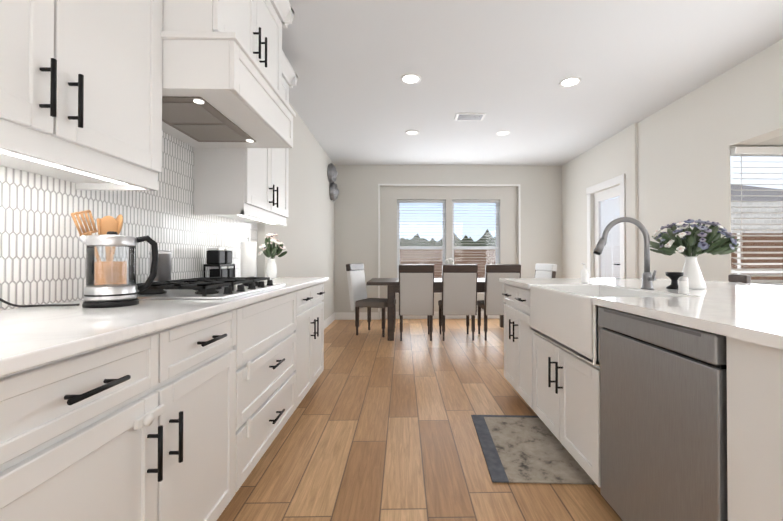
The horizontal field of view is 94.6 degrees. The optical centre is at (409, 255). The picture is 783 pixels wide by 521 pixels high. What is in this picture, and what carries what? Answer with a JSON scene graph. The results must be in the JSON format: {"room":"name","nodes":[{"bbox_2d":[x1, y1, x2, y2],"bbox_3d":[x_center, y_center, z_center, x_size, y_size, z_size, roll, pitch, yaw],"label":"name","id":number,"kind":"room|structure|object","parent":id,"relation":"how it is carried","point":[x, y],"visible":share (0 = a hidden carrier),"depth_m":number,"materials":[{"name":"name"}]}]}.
{"room":"kitchen","nodes":[
{"label":"kitchen","id":0,"kind":"room"},
{"bbox_2d":[256,102,334,319],"bbox_3d":[-1.341,-0.276,1.982,0.190,2.740,9.570,0,0,-1],"label":"wall","id":1,"kind":"structure","parent":0,"point":[306,234],"depth_m":4.52,"materials":[{"name":"white paint"}]},
{"bbox_2d":[0,0,167,187],"bbox_3d":[-1.126,-0.870,0.954,0.320,1.170,0.944,0,0,-1],"label":"upper cabinet","id":2,"kind":"object","parent":1,"relation":"attached to","point":[84,101],"depth_m":1.10,"materials":[{"name":"white wood"}]},
{"bbox_2d":[0,131,256,309],"bbox_3d":[-1.293,-0.244,1.032,0.008,0.860,4.230,0,0,-1],"label":"backsplash","id":3,"kind":"structure","parent":1,"relation":"attached to","point":[42,254],"depth_m":1.44,"materials":[{"name":"white tile"}]},
{"bbox_2d":[164,0,295,151],"bbox_3d":[-1.004,-1.053,1.815,0.598,0.790,0.770,0,0,-1],"label":"upper cabinet","id":4,"kind":"object","parent":1,"relation":"attached to","point":[228,75],"depth_m":1.64,"materials":[{"name":"white wood"}]},
{"bbox_2d":[161,31,295,147],"bbox_3d":[-0.997,-0.763,1.812,0.610,0.230,0.800,0,0,-1],"label":"hood","id":5,"kind":"object","parent":4,"relation":"attached to","point":[215,93],"depth_m":1.57,"materials":[{"name":"white wood"}]},
{"bbox_2d":[194,148,288,223],"bbox_3d":[-1.158,-0.857,2.595,0.320,1.170,0.800,0,0,-1],"label":"upper cabinet","id":6,"kind":"object","parent":1,"relation":"attached to","point":[239,184],"depth_m":2.20,"materials":[{"name":"white wood"}]},
{"bbox_2d":[324,312,335,328],"bbox_3d":[-1.289,1.051,4.754,0.017,0.129,3.203,0,0,-1],"label":"baseboard","id":7,"kind":"structure","parent":1,"relation":"attached to","point":[329,320],"depth_m":5.86,"materials":[{"name":"white"}]},
{"bbox_2d":[327,163,338,200],"bbox_3d":[-1.250,-1.208,5.977,0.135,0.617,0.489,0,0,-1],"label":"art","id":8,"kind":"object","parent":1,"relation":"attached to","point":[333,186],"visible":0.98,"depth_m":5.90,"materials":[{"name":"silver metal"}]},
{"bbox_2d":[217,319,621,520],"bbox_3d":[0.789,1.144,2.011,4.450,0.100,9.570,0,0,-1],"label":"floor","id":9,"kind":"structure","parent":0,"point":[377,426],"depth_m":2.10,"materials":[{"name":"brown wood"}]},
{"bbox_2d":[0,376,11,520],"bbox_3d":[-0.978,0.636,0.097,0.585,0.884,0.995,0,0,-1],"label":"base cabinet","id":10,"kind":"object","parent":9,"relation":"on","point":[6,384],"depth_m":0.62,"materials":[{"name":"white wood"}]},
{"bbox_2d":[12,308,243,520],"bbox_3d":[-0.994,0.643,0.976,0.585,0.884,0.999,0,0,-1],"label":"base cabinet","id":11,"kind":"object","parent":9,"relation":"on","point":[177,400],"depth_m":0.93,"materials":[{"name":"white wood"}]},
{"bbox_2d":[0,277,327,379],"bbox_3d":[-0.978,0.185,1.030,0.620,0.029,4.220,0,0,-1],"label":"countertop","id":12,"kind":"structure","parent":11,"relation":"on","point":[30,337],"depth_m":1.00,"materials":[{"name":"white stone"}]},
{"bbox_2d":[0,298,79,306],"bbox_3d":[-1.202,0.095,1.106,0.177,0.150,0.228,0,0,-1],"label":"power cord","id":13,"kind":"object","parent":12,"relation":"on","point":[15,305],"visible":0.98,"depth_m":1.20,"materials":[{"name":"black rubber"}]},
{"bbox_2d":[71,210,126,284],"bbox_3d":[-1.133,0.003,1.328,0.110,0.338,0.170,0,0,-1],"label":"utensil crock","id":14,"kind":"object","parent":12,"relation":"on","point":[105,224],"visible":0.48,"depth_m":1.33,"materials":[{"name":"brown wood"}]},
{"bbox_2d":[78,231,158,307],"bbox_3d":[-1.018,0.044,1.258,0.179,0.256,0.168,0,0,-1],"label":"kettle","id":15,"kind":"object","parent":12,"relation":"on","point":[109,296],"visible":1,"depth_m":1.23,"materials":[{"name":"silver metal"}]},
{"bbox_2d":[149,250,171,281],"bbox_3d":[-1.186,0.048,1.717,0.090,0.146,0.090,0,0,-1],"label":"steel canister","id":16,"kind":"object","parent":12,"relation":"on","point":[164,267],"visible":0.81,"depth_m":1.69,"materials":[{"name":"silver metal"}]},
{"bbox_2d":[136,277,285,299],"bbox_3d":[-1.002,0.150,1.805,0.510,0.054,0.770,0,0,-1],"label":"cooktop","id":17,"kind":"object","parent":12,"relation":"in","point":[203,288],"depth_m":1.59,"materials":[{"name":"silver metal"}]},
{"bbox_2d":[204,248,234,276],"bbox_3d":[-1.217,0.067,2.329,0.100,0.227,0.235,0,0,-1],"label":"coffee maker","id":18,"kind":"object","parent":12,"relation":"on","point":[219,262],"visible":0.83,"depth_m":2.26,"materials":[{"name":"black"}]},
{"bbox_2d":[240,237,256,276],"bbox_3d":[-1.215,0.021,2.717,0.140,0.325,0.140,0,0,-1],"label":"paper towel","id":19,"kind":"object","parent":12,"relation":"on","point":[248,250],"visible":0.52,"depth_m":2.67,"materials":[{"name":"white paper"}]},
{"bbox_2d":[258,233,286,278],"bbox_3d":[-1.113,0.000,2.950,0.201,0.372,0.226,0,0,-1],"label":"vase","id":20,"kind":"object","parent":12,"relation":"on","point":[276,247],"visible":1,"depth_m":2.91,"materials":[{"name":"white ceramic"}]},
{"bbox_2d":[240,292,299,486],"bbox_3d":[-1.012,0.651,1.891,0.585,0.884,0.948,0,0,-1],"label":"base cabinet","id":21,"kind":"object","parent":9,"relation":"on","point":[270,362],"depth_m":1.83,"materials":[{"name":"white wood"}]},
{"bbox_2d":[300,280,327,402],"bbox_3d":[-1.028,0.657,2.710,0.585,0.884,0.810,0,0,-1],"label":"base cabinet","id":22,"kind":"object","parent":9,"relation":"on","point":[311,304],"depth_m":2.67,"materials":[{"name":"white wood"}]},
{"bbox_2d":[346,263,395,336],"bbox_3d":[-0.554,0.618,5.220,0.602,1.003,0.450,0,-1,19],"label":"dining chair","id":23,"kind":"object","parent":9,"relation":"on","point":[359,299],"visible":0.92,"depth_m":5.11,"materials":[{"name":"grey fabric"}]},
{"bbox_2d":[399,264,433,340],"bbox_3d":[0.079,0.615,4.862,0.450,1.003,0.602,0,0,-1],"label":"dining chair","id":24,"kind":"object","parent":9,"relation":"on","point":[416,289],"visible":1,"depth_m":4.61,"materials":[{"name":"beige fabric"}]},
{"bbox_2d":[366,278,503,340],"bbox_3d":[0.562,0.735,5.221,2.280,0.769,0.950,0,0,-1],"label":"dining table","id":25,"kind":"object","parent":9,"relation":"on","point":[392,286],"visible":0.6,"depth_m":4.73,"materials":[{"name":"brown wood"}]},
{"bbox_2d":[445,258,453,263],"bbox_3d":[0.573,0.191,5.208,0.141,0.317,0.116,0,0,-1],"label":"vase","id":26,"kind":"object","parent":25,"relation":"on","point":[449,260],"visible":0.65,"depth_m":5.18,"materials":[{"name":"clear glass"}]},
{"bbox_2d":[438,264,477,340],"bbox_3d":[0.634,0.615,4.872,0.450,1.003,0.602,0,0,-1],"label":"dining chair","id":27,"kind":"object","parent":9,"relation":"on","point":[459,289],"visible":1,"depth_m":4.62,"materials":[{"name":"beige fabric"}]},
{"bbox_2d":[477,264,520,340],"bbox_3d":[1.189,0.615,4.883,0.450,1.003,0.602,0,0,-1],"label":"dining chair","id":28,"kind":"object","parent":9,"relation":"on","point":[492,303],"visible":0.71,"depth_m":4.62,"materials":[{"name":"beige fabric"}]},
{"bbox_2d":[503,264,556,323],"bbox_3d":[1.699,0.617,5.141,0.601,1.003,0.450,0,0,-11],"label":"dining chair","id":29,"kind":"object","parent":9,"relation":"on","point":[545,270],"visible":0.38,"depth_m":5.13,"materials":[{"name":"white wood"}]},
{"bbox_2d":[471,415,596,484],"bbox_3d":[0.657,1.089,2.094,0.500,0.008,0.740,0,0,2],"label":"kitchen mat","id":30,"kind":"object","parent":9,"relation":"on","point":[523,449],"visible":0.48,"depth_m":1.98,"materials":[{"name":"beige fabric"}]},
{"bbox_2d":[499,281,782,520],"bbox_3d":[1.393,0.650,1.857,1.288,0.884,2.210,0,0,-1],"label":"kitchen island","id":31,"kind":"object","parent":9,"relation":"on","point":[648,396],"depth_m":1.17,"materials":[{"name":"white wood"}]},
{"bbox_2d":[499,278,782,344],"bbox_3d":[1.500,0.192,1.862,1.475,0.029,2.290,0,0,-1],"label":"island countertop","id":32,"kind":"structure","parent":31,"relation":"on","point":[750,310],"depth_m":1.22,"materials":[{"name":"white stone"}]},
{"bbox_2d":[580,263,587,282],"bbox_3d":[1.155,0.114,2.392,0.051,0.133,0.047,0,0,-1],"label":"soap pump","id":33,"kind":"object","parent":32,"relation":"on","point":[584,275],"visible":0.98,"depth_m":2.37,"materials":[{"name":"white ceramic"}]},
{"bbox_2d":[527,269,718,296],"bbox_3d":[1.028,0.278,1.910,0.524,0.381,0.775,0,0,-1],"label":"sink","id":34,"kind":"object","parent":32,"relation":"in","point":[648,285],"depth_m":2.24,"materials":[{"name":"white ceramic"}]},
{"bbox_2d":[593,217,656,289],"bbox_3d":[1.133,-0.014,1.894,0.315,0.383,0.104,0,0,-1],"label":"faucet","id":35,"kind":"object","parent":32,"relation":"on","point":[647,278],"depth_m":1.91,"materials":[{"name":"metal"}]},
{"bbox_2d":[665,272,683,288],"bbox_3d":[1.416,0.133,1.931,0.080,0.088,0.080,0,0,-1],"label":"candle holder","id":36,"kind":"object","parent":32,"relation":"on","point":[674,277],"visible":0.96,"depth_m":1.91,"materials":[{"name":"black"}]},
{"bbox_2d":[678,276,688,293],"bbox_3d":[1.261,0.135,1.663,0.038,0.079,0.037,0,0,-1],"label":"salt shaker","id":37,"kind":"object","parent":32,"relation":"on","point":[683,285],"visible":1,"depth_m":1.65,"materials":[{"name":"white ceramic"}]},
{"bbox_2d":[650,219,739,288],"bbox_3d":[1.549,-0.009,1.956,0.399,0.373,0.396,0,0,-1],"label":"vase","id":38,"kind":"object","parent":32,"relation":"on","point":[698,238],"visible":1,"depth_m":1.91,"materials":[{"name":"white ceramic"}]},
{"bbox_2d":[598,307,727,520],"bbox_3d":[0.865,0.643,1.209,0.160,0.868,0.573,0,0,-1],"label":"dishwasher","id":39,"kind":"object","parent":31,"relation":"in","point":[664,382],"depth_m":1.13,"materials":[{"name":"silver metal"}]},
{"bbox_2d":[728,275,750,282],"bbox_3d":[2.311,0.622,2.700,0.360,0.954,0.360,0,0,-1],"label":"bar stool","id":40,"kind":"object","parent":9,"relation":"on","point":[740,278],"visible":0.19,"depth_m":2.68,"materials":[{"name":"brown wood"}]},
{"bbox_2d":[334,165,561,311],"bbox_3d":[0.737,-0.238,6.557,4.140,2.740,0.300,0,0,-1],"label":"wall","id":41,"kind":"structure","parent":0,"point":[356,224],"depth_m":6.44,"materials":[{"name":"white paint"}]},
{"bbox_2d":[336,312,379,319],"bbox_3d":[-0.915,1.064,6.356,0.766,0.129,0.013,0,0,-1],"label":"baseboard","id":42,"kind":"structure","parent":41,"relation":"attached to","point":[339,315],"depth_m":6.35,"materials":[{"name":"white"}]},
{"bbox_2d":[397,200,444,293],"bbox_3d":[0.207,-0.164,6.549,0.876,1.686,0.156,0,0,-1],"label":"window","id":43,"kind":"structure","parent":41,"relation":"in","point":[399,247],"depth_m":6.56,"materials":[{"name":"white"}]},
{"bbox_2d":[380,311,499,318],"bbox_3d":[0.704,1.065,6.458,2.466,0.129,0.013,0,0,-1],"label":"baseboard","id":44,"kind":"structure","parent":41,"relation":"attached to","point":[436,314],"depth_m":6.45,"materials":[{"name":"white"}]},
{"bbox_2d":[378,184,520,311],"bbox_3d":[0.705,-0.137,6.399,2.530,2.265,0.010,0,0,-1],"label":"trim","id":45,"kind":"structure","parent":41,"relation":"attached to","point":[379,185],"depth_m":6.40,"materials":[{"name":"white wood"}]},
{"bbox_2d":[452,200,498,292],"bbox_3d":[1.192,-0.163,6.567,0.866,1.686,0.156,0,0,-1],"label":"window","id":46,"kind":"structure","parent":41,"relation":"in","point":[496,247],"depth_m":6.58,"materials":[{"name":"white"}]},
{"bbox_2d":[282,0,782,165],"bbox_3d":[0.789,-1.696,2.034,4.450,0.100,9.570,0,0,-1],"label":"ceiling","id":47,"kind":"structure","parent":0,"point":[503,65],"depth_m":3.14,"materials":[{"name":"white paint"}]},
{"bbox_2d":[401,73,420,83],"bbox_3d":[0.009,-1.631,3.334,0.190,0.008,0.190,0,0,-1],"label":"recessed light","id":48,"kind":"object","parent":47,"relation":"in","point":[410,78],"visible":1,"depth_m":3.33,"materials":[{"name":"white plastic"}]},
{"bbox_2d":[405,130,418,134],"bbox_3d":[0.032,-1.619,4.755,0.190,0.008,0.190,0,0,-1],"label":"recessed light","id":49,"kind":"object","parent":47,"relation":"in","point":[412,132],"visible":0.98,"depth_m":4.75,"materials":[{"name":"white"}]},
{"bbox_2d":[454,113,485,120],"bbox_3d":[0.702,-1.620,4.218,0.340,0.016,0.200,0,0,-1],"label":"ceiling vent","id":50,"kind":"object","parent":47,"relation":"in","point":[471,116],"visible":0.96,"depth_m":4.19,"materials":[{"name":"white metal"}]},
{"bbox_2d":[496,130,509,135],"bbox_3d":[1.232,-1.619,4.778,0.190,0.008,0.190,0,0,-1],"label":"recessed light","id":51,"kind":"object","parent":47,"relation":"in","point":[501,133],"visible":0.96,"depth_m":4.79,"materials":[{"name":"white plastic"}]},
{"bbox_2d":[559,77,580,86],"bbox_3d":[1.508,-1.630,3.393,0.190,0.008,0.190,0,0,-1],"label":"recessed light","id":52,"kind":"object","parent":47,"relation":"in","point":[568,82],"visible":1,"depth_m":3.38,"materials":[{"name":"white plastic"}]},
{"bbox_2d":[562,39,782,281],"bbox_3d":[2.908,-0.276,2.073,0.210,2.740,9.350,0,0,-1],"label":"wall","id":53,"kind":"structure","parent":0,"point":[671,161],"depth_m":3.74,"materials":[{"name":"white paint"}]},
{"bbox_2d":[586,174,624,277],"bbox_3d":[2.780,0.039,5.074,0.112,2.159,0.950,0,0,-1],"label":"door","id":54,"kind":"structure","parent":53,"relation":"attached to","point":[613,207],"depth_m":5.11,"materials":[{"name":"white wood"}]},
{"bbox_2d":[730,146,782,147],"bbox_3d":[3.622,0.069,3.259,1.590,2.070,0.140,0,0,-1],"label":"wall","id":55,"kind":"structure","parent":0,"point":[755,146],"depth_m":3.18,"materials":[{"name":"white paint"}]},
{"bbox_2d":[730,147,782,285],"bbox_3d":[3.510,-0.323,3.223,1.358,1.253,0.155,0,0,-1],"label":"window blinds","id":56,"kind":"structure","parent":55,"relation":"in","point":[764,152],"depth_m":3.18,"materials":[{"name":"white plastic"}]},
{"bbox_2d":[751,135,782,145],"bbox_3d":[3.799,-1.026,2.072,1.570,0.100,2.540,0,0,-1],"label":"ceiling","id":57,"kind":"structure","parent":0,"point":[777,141],"depth_m":3.09,"materials":[{"name":"white paint"}]},
{"label":"outside","id":58,"kind":"structure","parent":0,"visible":0},
{"bbox_2d":[400,203,495,277],"bbox_3d":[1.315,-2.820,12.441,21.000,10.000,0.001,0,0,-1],"label":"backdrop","id":59,"kind":"structure","parent":58,"point":[474,241],"depth_m":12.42,"materials":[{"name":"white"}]},
{"bbox_2d":[605,196,619,277],"bbox_3d":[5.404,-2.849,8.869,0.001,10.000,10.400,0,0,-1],"label":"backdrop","id":60,"kind":"structure","parent":58,"point":[613,248],"depth_m":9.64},
{"bbox_2d":[730,156,782,279],"bbox_3d":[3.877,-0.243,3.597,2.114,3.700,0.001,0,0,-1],"label":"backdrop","id":61,"kind":"structure","parent":58,"point":[760,163],"depth_m":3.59,"materials":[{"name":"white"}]}
]}

